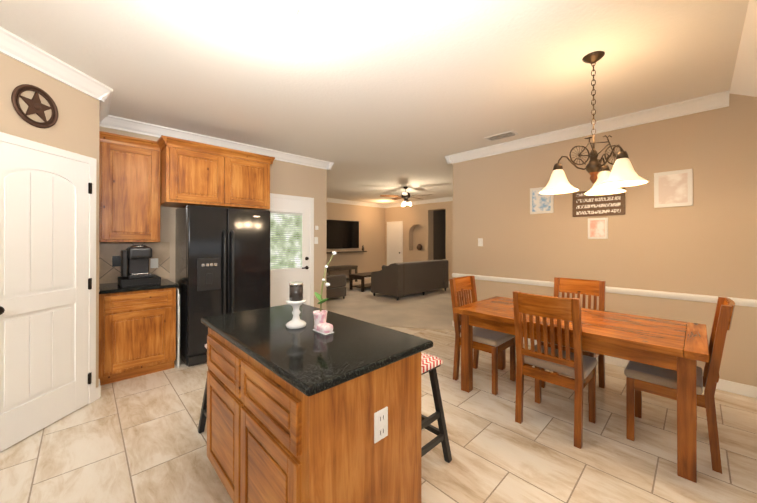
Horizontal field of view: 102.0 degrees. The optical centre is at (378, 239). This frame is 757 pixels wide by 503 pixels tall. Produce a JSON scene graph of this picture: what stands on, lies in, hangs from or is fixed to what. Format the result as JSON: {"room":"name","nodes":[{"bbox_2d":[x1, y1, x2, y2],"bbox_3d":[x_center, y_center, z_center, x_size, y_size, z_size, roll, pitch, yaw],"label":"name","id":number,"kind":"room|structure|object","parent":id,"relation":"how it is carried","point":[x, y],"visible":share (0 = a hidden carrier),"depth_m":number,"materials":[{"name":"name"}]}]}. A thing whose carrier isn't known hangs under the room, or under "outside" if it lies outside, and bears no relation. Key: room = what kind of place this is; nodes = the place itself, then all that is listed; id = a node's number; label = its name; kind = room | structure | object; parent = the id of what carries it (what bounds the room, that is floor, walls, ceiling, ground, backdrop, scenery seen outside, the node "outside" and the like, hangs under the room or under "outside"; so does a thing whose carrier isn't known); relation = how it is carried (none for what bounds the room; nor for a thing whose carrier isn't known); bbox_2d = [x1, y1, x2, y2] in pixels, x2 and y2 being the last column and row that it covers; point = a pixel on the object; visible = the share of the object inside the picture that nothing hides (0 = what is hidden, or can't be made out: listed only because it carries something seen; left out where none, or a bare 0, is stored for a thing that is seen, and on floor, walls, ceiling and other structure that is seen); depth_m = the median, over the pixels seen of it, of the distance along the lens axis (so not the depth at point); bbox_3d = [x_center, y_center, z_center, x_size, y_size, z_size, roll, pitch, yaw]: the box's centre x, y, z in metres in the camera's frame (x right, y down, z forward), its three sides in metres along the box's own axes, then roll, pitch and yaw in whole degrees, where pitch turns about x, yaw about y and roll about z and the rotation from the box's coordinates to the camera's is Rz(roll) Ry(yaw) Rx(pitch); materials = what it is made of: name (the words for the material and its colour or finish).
{"room":"dining room","nodes":[
{"label":"dining room","id":0,"kind":"room"},
{"bbox_2d":[0,52,98,440],"bbox_3d":[-2.538,0.025,2.056,0.120,2.740,1.300,0,0,1],"label":"wall","id":1,"kind":"structure","parent":0,"point":[75,128],"depth_m":2.38,"materials":[{"name":"beige paint"}]},
{"bbox_2d":[11,84,58,127],"bbox_3d":[-2.460,-0.954,2.208,0.029,0.292,0.292,0,0,1],"label":"wall decoration","id":2,"kind":"object","parent":1,"relation":"attached to","point":[36,106],"visible":1,"depth_m":2.19,"materials":[{"name":"brown metal"}]},
{"bbox_2d":[0,132,96,451],"bbox_3d":[-2.439,0.349,2.243,0.109,2.095,0.830,0,0,1],"label":"door","id":3,"kind":"structure","parent":1,"relation":"attached to","point":[47,285],"depth_m":2.26,"materials":[{"name":"white wood"}]},
{"bbox_2d":[99,131,159,241],"bbox_3d":[-2.725,-0.523,3.356,0.516,1.105,0.338,0,0,-44],"label":"upper cabinet","id":4,"kind":"object","parent":0,"relation":"attached to","point":[142,182],"depth_m":3.22,"materials":[{"name":"brown wood"}]},
{"bbox_2d":[159,136,230,207],"bbox_3d":[-2.208,-0.734,3.659,0.636,0.681,0.618,0,0,-44],"label":"upper cabinet","id":5,"kind":"object","parent":0,"relation":"attached to","point":[190,172],"depth_m":3.42,"materials":[{"name":"brown wood"}]},
{"bbox_2d":[99,126,326,309],"bbox_3d":[-2.054,0.034,4.319,3.070,2.740,0.120,0,0,-44],"label":"wall","id":6,"kind":"structure","parent":0,"point":[288,178],"depth_m":4.99,"materials":[{"name":"beige paint"}]},
{"bbox_2d":[99,242,169,291],"bbox_3d":[-2.552,0.255,3.271,0.660,0.450,0.700,0,0,-44],"label":"backsplash","id":7,"kind":"structure","parent":6,"relation":"attached to","point":[108,273],"depth_m":3.42,"materials":[{"name":"tile"}]},
{"bbox_2d":[112,256,120,266],"bbox_3d":[-2.904,0.243,3.403,0.075,0.115,0.006,0,0,-44],"label":"outlet","id":8,"kind":"object","parent":7,"relation":"attached to","point":[116,260],"depth_m":3.40,"materials":[{"name":"black plastic"}]},
{"bbox_2d":[150,258,157,267],"bbox_3d":[-2.659,0.284,3.639,0.075,0.115,0.006,0,0,-44],"label":"outlet","id":9,"kind":"object","parent":7,"relation":"attached to","point":[153,261],"depth_m":3.64,"materials":[{"name":"white plastic"}]},
{"bbox_2d":[269,193,313,306],"bbox_3d":[-1.431,0.356,4.788,0.990,2.100,0.064,0,0,-44],"label":"door","id":10,"kind":"structure","parent":6,"relation":"attached to","point":[291,238],"depth_m":4.85,"materials":[{"name":"white wood"}]},
{"bbox_2d":[314,226,317,243],"bbox_3d":[-1.050,-0.075,5.188,0.070,0.305,0.018,0,0,-44],"label":"light switch","id":11,"kind":"object","parent":6,"relation":"attached to","point":[316,238],"visible":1,"depth_m":5.18,"materials":[{"name":"white plastic"}]},
{"bbox_2d":[227,149,270,209],"bbox_3d":[-1.849,-0.732,4.003,0.638,0.681,0.618,0,0,-44],"label":"upper cabinet","id":12,"kind":"object","parent":0,"relation":"attached to","point":[250,172],"depth_m":3.82,"materials":[{"name":"brown wood"}]},
{"bbox_2d":[326,202,384,277],"bbox_3d":[-1.621,0.055,10.004,5.670,2.740,0.120,0,0,-44],"label":"wall","id":13,"kind":"structure","parent":0,"point":[371,220],"depth_m":10.93,"materials":[{"name":"beige paint"}]},
{"bbox_2d":[327,220,358,248],"bbox_3d":[-1.290,-0.164,10.202,1.640,0.940,0.050,0,0,-44],"label":"wall-mounted tv","id":14,"kind":"object","parent":13,"relation":"attached to","point":[342,234],"visible":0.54,"depth_m":10.25,"materials":[{"name":"black plastic"}]},
{"bbox_2d":[327,251,366,253],"bbox_3d":[-1.231,0.428,10.175,2.130,0.045,0.168,0,0,-44],"label":"mantel shelf","id":15,"kind":"object","parent":13,"relation":"attached to","point":[347,251],"visible":0.5,"depth_m":10.26,"materials":[{"name":"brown wood"}]},
{"bbox_2d":[0,0,748,204],"bbox_3d":[0.997,-1.384,4.953,13.300,0.100,11.200,0,0,-44],"label":"ceiling","id":16,"kind":"structure","parent":0,"point":[372,100],"depth_m":2.40,"materials":[{"name":"white paint"}]},
{"bbox_2d":[380,186,431,205],"bbox_3d":[0.718,-1.082,7.783,1.244,0.482,1.292,0,0,-44],"label":"ceiling fan","id":17,"kind":"object","parent":16,"relation":"hanging from","point":[405,195],"visible":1,"depth_m":7.70,"materials":[{"name":"brown wood"}]},
{"bbox_2d":[484,130,517,140],"bbox_3d":[1.578,-1.330,3.958,0.180,0.013,0.380,0,0,-44],"label":"ceiling vent","id":18,"kind":"object","parent":16,"relation":"in","point":[501,135],"visible":0.98,"depth_m":3.93,"materials":[{"name":"white metal"}]},
{"bbox_2d":[538,51,648,194],"bbox_3d":[1.602,-0.852,2.292,0.630,0.982,0.660,0,0,-44],"label":"chandelier","id":19,"kind":"object","parent":16,"relation":"hanging from","point":[623,173],"visible":1,"depth_m":2.23,"materials":[{"name":"brown metal"}]},
{"bbox_2d":[0,326,756,502],"bbox_3d":[0.997,1.456,4.942,13.300,0.100,11.200,0,0,-44],"label":"floor","id":20,"kind":"structure","parent":0,"point":[139,439],"depth_m":2.04,"materials":[{"name":"beige tile"}]},
{"bbox_2d":[99,287,175,384],"bbox_3d":[-2.597,0.957,3.290,0.616,0.888,0.602,0,0,-44],"label":"base cabinet","id":21,"kind":"object","parent":20,"relation":"on","point":[137,329],"depth_m":3.06,"materials":[{"name":"brown wood"}]},
{"bbox_2d":[99,279,177,294],"bbox_3d":[-2.582,0.497,3.286,0.632,0.032,0.632,0,0,-44],"label":"countertop","id":22,"kind":"structure","parent":21,"relation":"on","point":[107,288],"depth_m":3.11,"materials":[{"name":"black stone"}]},
{"bbox_2d":[118,245,160,286],"bbox_3d":[-2.583,0.271,3.311,0.330,0.416,0.400,0,0,-44],"label":"coffee maker","id":23,"kind":"object","parent":22,"relation":"on","point":[134,265],"visible":1,"depth_m":3.22,"materials":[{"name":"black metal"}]},
{"bbox_2d":[174,288,179,367],"bbox_3d":[-2.349,0.971,3.523,0.025,0.860,0.515,0,0,-44],"label":"step stool","id":24,"kind":"object","parent":20,"relation":"on","point":[177,362],"visible":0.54,"depth_m":3.36,"materials":[{"name":"white metal"}]},
{"bbox_2d":[198,344,206,432],"bbox_3d":[-1.006,1.065,2.272,0.505,0.670,0.365,0,0,-44],"label":"bar stool","id":25,"kind":"object","parent":20,"relation":"on","point":[202,421],"visible":0.12,"depth_m":2.21,"materials":[{"name":"black"}]},
{"bbox_2d":[175,205,269,366],"bbox_3d":[-1.921,0.515,3.833,0.920,1.775,0.704,0,0,-44],"label":"refrigerator","id":26,"kind":"object","parent":20,"relation":"on","point":[222,260],"visible":0.88,"depth_m":3.52,"materials":[{"name":"black metal"}]},
{"bbox_2d":[201,304,432,502],"bbox_3d":[-0.410,0.934,1.645,0.670,0.920,1.240,0,0,-44],"label":"kitchen island","id":27,"kind":"object","parent":20,"relation":"on","point":[290,415],"visible":0.98,"depth_m":1.28,"materials":[{"name":"brown wood"}]},
{"bbox_2d":[286,282,305,328],"bbox_3d":[-0.449,0.354,1.673,0.110,0.238,0.110,0,0,-44],"label":"candle holder","id":28,"kind":"object","parent":27,"relation":"on","point":[295,300],"visible":1,"depth_m":1.64,"materials":[{"name":"white ceramic"}]},
{"bbox_2d":[313,251,336,334],"bbox_3d":[-0.273,0.268,1.586,0.110,0.410,0.164,0,0,-44],"label":"orchid","id":29,"kind":"object","parent":27,"relation":"on","point":[322,326],"visible":0.96,"depth_m":1.56,"materials":[{"name":"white ceramic"}]},
{"bbox_2d":[374,407,387,442],"bbox_3d":[0.012,0.757,1.253,0.075,0.120,0.009,0,0,-44],"label":"outlet","id":30,"kind":"object","parent":27,"relation":"attached to","point":[380,424],"visible":1,"depth_m":1.25,"materials":[{"name":"white plastic"}]},
{"bbox_2d":[421,353,451,462],"bbox_3d":[0.159,1.064,1.990,0.365,0.670,0.505,0,0,-44],"label":"bar stool","id":31,"kind":"object","parent":20,"relation":"on","point":[430,364],"visible":0.25,"depth_m":1.91,"materials":[{"name":"black"}]},
{"bbox_2d":[449,275,515,394],"bbox_3d":[1.036,0.899,3.077,0.450,1.001,0.523,0,0,-44],"label":"dining chair","id":32,"kind":"object","parent":20,"relation":"on","point":[494,343],"visible":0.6,"depth_m":3.04,"materials":[{"name":"brown wood"}]},
{"bbox_2d":[513,291,596,448],"bbox_3d":[1.339,0.896,2.333,0.523,1.001,0.450,0,0,-44],"label":"dining chair","id":33,"kind":"object","parent":20,"relation":"on","point":[578,365],"visible":1,"depth_m":2.20,"materials":[{"name":"brown wood"}]},
{"bbox_2d":[541,277,605,402],"bbox_3d":[1.851,0.898,2.923,0.523,1.001,0.450,0,0,-44],"label":"dining chair","id":34,"kind":"object","parent":20,"relation":"on","point":[589,288],"visible":0.35,"depth_m":2.99,"materials":[{"name":"brown wood"}]},
{"bbox_2d":[453,296,708,482],"bbox_3d":[1.571,1.017,2.570,0.880,0.760,1.620,0,0,-44],"label":"dining table","id":35,"kind":"object","parent":20,"relation":"on","point":[681,348],"visible":0.96,"depth_m":2.08,"materials":[{"name":"brown wood"}]},
{"bbox_2d":[624,296,734,473],"bbox_3d":[2.062,0.895,2.117,0.450,1.001,0.523,0,0,-44],"label":"dining chair","id":36,"kind":"object","parent":20,"relation":"on","point":[651,379],"visible":0.92,"depth_m":2.00,"materials":[{"name":"brown wood"}]},
{"bbox_2d":[326,278,454,330],"bbox_3d":[0.322,1.411,7.781,5.340,0.012,5.770,0,0,-44],"label":"floor carpet","id":37,"kind":"object","parent":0,"point":[432,309],"visible":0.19,"depth_m":6.20,"materials":[{"name":"beige carpet"}]},
{"bbox_2d":[326,272,345,298],"bbox_3d":[-1.351,0.985,7.237,0.850,0.860,0.860,0,0,-44],"label":"armchair","id":38,"kind":"object","parent":37,"relation":"on","point":[336,288],"visible":0.27,"depth_m":7.02,"materials":[{"name":"fabric"}]},
{"bbox_2d":[326,265,357,281],"bbox_3d":[-1.259,1.150,9.963,1.200,0.550,0.405,0,0,-44],"label":"console table","id":39,"kind":"object","parent":37,"relation":"on","point":[342,267],"visible":0.67,"depth_m":9.90,"materials":[{"name":"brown wood"}]},
{"bbox_2d":[349,272,371,291],"bbox_3d":[-0.199,1.198,8.786,1.200,0.445,0.600,0,0,-44],"label":"coffee table","id":40,"kind":"object","parent":37,"relation":"on","point":[361,276],"visible":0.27,"depth_m":8.48,"materials":[{"name":"brown wood"}]},
{"bbox_2d":[371,259,448,299],"bbox_3d":[0.864,0.983,8.005,2.050,0.870,0.900,0,0,-44],"label":"sofa","id":41,"kind":"object","parent":37,"relation":"on","point":[398,280],"visible":0.96,"depth_m":7.42,"materials":[{"name":"fabric"}]},
{"bbox_2d":[385,201,452,278],"bbox_3d":[2.275,0.055,9.815,0.312,2.740,5.550,0,0,-44],"label":"wall","id":42,"kind":"structure","parent":0,"point":[417,220],"depth_m":10.58,"materials":[{"name":"beige paint"}]},
{"bbox_2d":[387,221,402,265],"bbox_3d":[0.574,0.385,11.320,0.078,2.090,0.800,0,0,-44],"label":"door","id":43,"kind":"structure","parent":42,"relation":"attached to","point":[394,241],"depth_m":11.34,"materials":[{"name":"white wood"}]},
{"bbox_2d":[433,210,445,259],"bbox_3d":[2.620,0.060,11.269,2.200,2.740,0.130,0,0,-44],"label":"wall","id":44,"kind":"structure","parent":0,"point":[439,234],"depth_m":10.69,"materials":[{"name":"brown paint"}]},
{"bbox_2d":[453,94,756,386],"bbox_3d":[3.125,0.029,3.005,0.120,2.740,5.450,0,0,-44],"label":"wall","id":45,"kind":"structure","parent":0,"point":[705,243],"depth_m":3.24,"materials":[{"name":"beige paint"}]},
{"bbox_2d":[0,27,729,207],"bbox_3d":[-0.102,-1.273,5.505,9.119,0.118,8.480,0,0,-44],"label":"crown molding","id":46,"kind":"structure","parent":45,"relation":"attached to","point":[17,48],"depth_m":3.37,"materials":[{"name":"white wood"}]},
{"bbox_2d":[478,238,482,245],"bbox_3d":[1.521,0.045,4.581,0.010,0.120,0.075,0,0,-44],"label":"light switch","id":47,"kind":"object","parent":45,"relation":"attached to","point":[480,241],"visible":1,"depth_m":4.58,"materials":[{"name":"white plastic"}]},
{"bbox_2d":[530,187,553,213],"bbox_3d":[2.107,-0.502,3.963,0.024,0.340,0.280,0,0,-44],"label":"picture frame","id":48,"kind":"object","parent":45,"relation":"attached to","point":[541,203],"visible":0.83,"depth_m":3.96,"materials":[{"name":"white paper"}]},
{"bbox_2d":[588,218,607,238],"bbox_3d":[2.522,-0.124,3.529,0.024,0.240,0.190,0,0,-44],"label":"frame","id":49,"kind":"object","parent":45,"relation":"attached to","point":[597,228],"visible":1,"depth_m":3.52,"materials":[{"name":"white"}]},
{"bbox_2d":[573,187,624,216],"bbox_3d":[2.524,-0.419,3.532,0.018,0.300,0.500,0,0,-44],"label":"sign","id":50,"kind":"object","parent":45,"relation":"attached to","point":[603,203],"visible":0.92,"depth_m":3.52,"materials":[{"name":"brown wood"}]},
{"bbox_2d":[452,320,756,397],"bbox_3d":[3.073,1.349,2.960,0.017,0.100,5.464,0,0,-44],"label":"baseboard","id":51,"kind":"structure","parent":45,"relation":"attached to","point":[738,388],"depth_m":2.82,"materials":[{"name":"white wood"}]},
{"bbox_2d":[452,273,756,306],"bbox_3d":[3.073,0.566,2.954,0.024,0.066,5.450,0,0,-44],"label":"trim","id":52,"kind":"structure","parent":45,"relation":"attached to","point":[702,298],"depth_m":3.23,"materials":[{"name":"white wood"}]},
{"bbox_2d":[654,169,692,207],"bbox_3d":[2.955,-0.506,3.080,0.024,0.360,0.280,0,0,-44],"label":"frame","id":53,"kind":"object","parent":45,"relation":"attached to","point":[673,188],"visible":1,"depth_m":3.07,"materials":[{"name":"white paper"}]},
{"bbox_2d":[730,0,756,96],"bbox_3d":[1.651,-0.661,-0.438,6.780,1.387,2.520,0,0,-44],"label":"ceiling","id":54,"kind":"structure","parent":0,"point":[744,80],"depth_m":2.25,"materials":[{"name":"white paint"}]}
]}

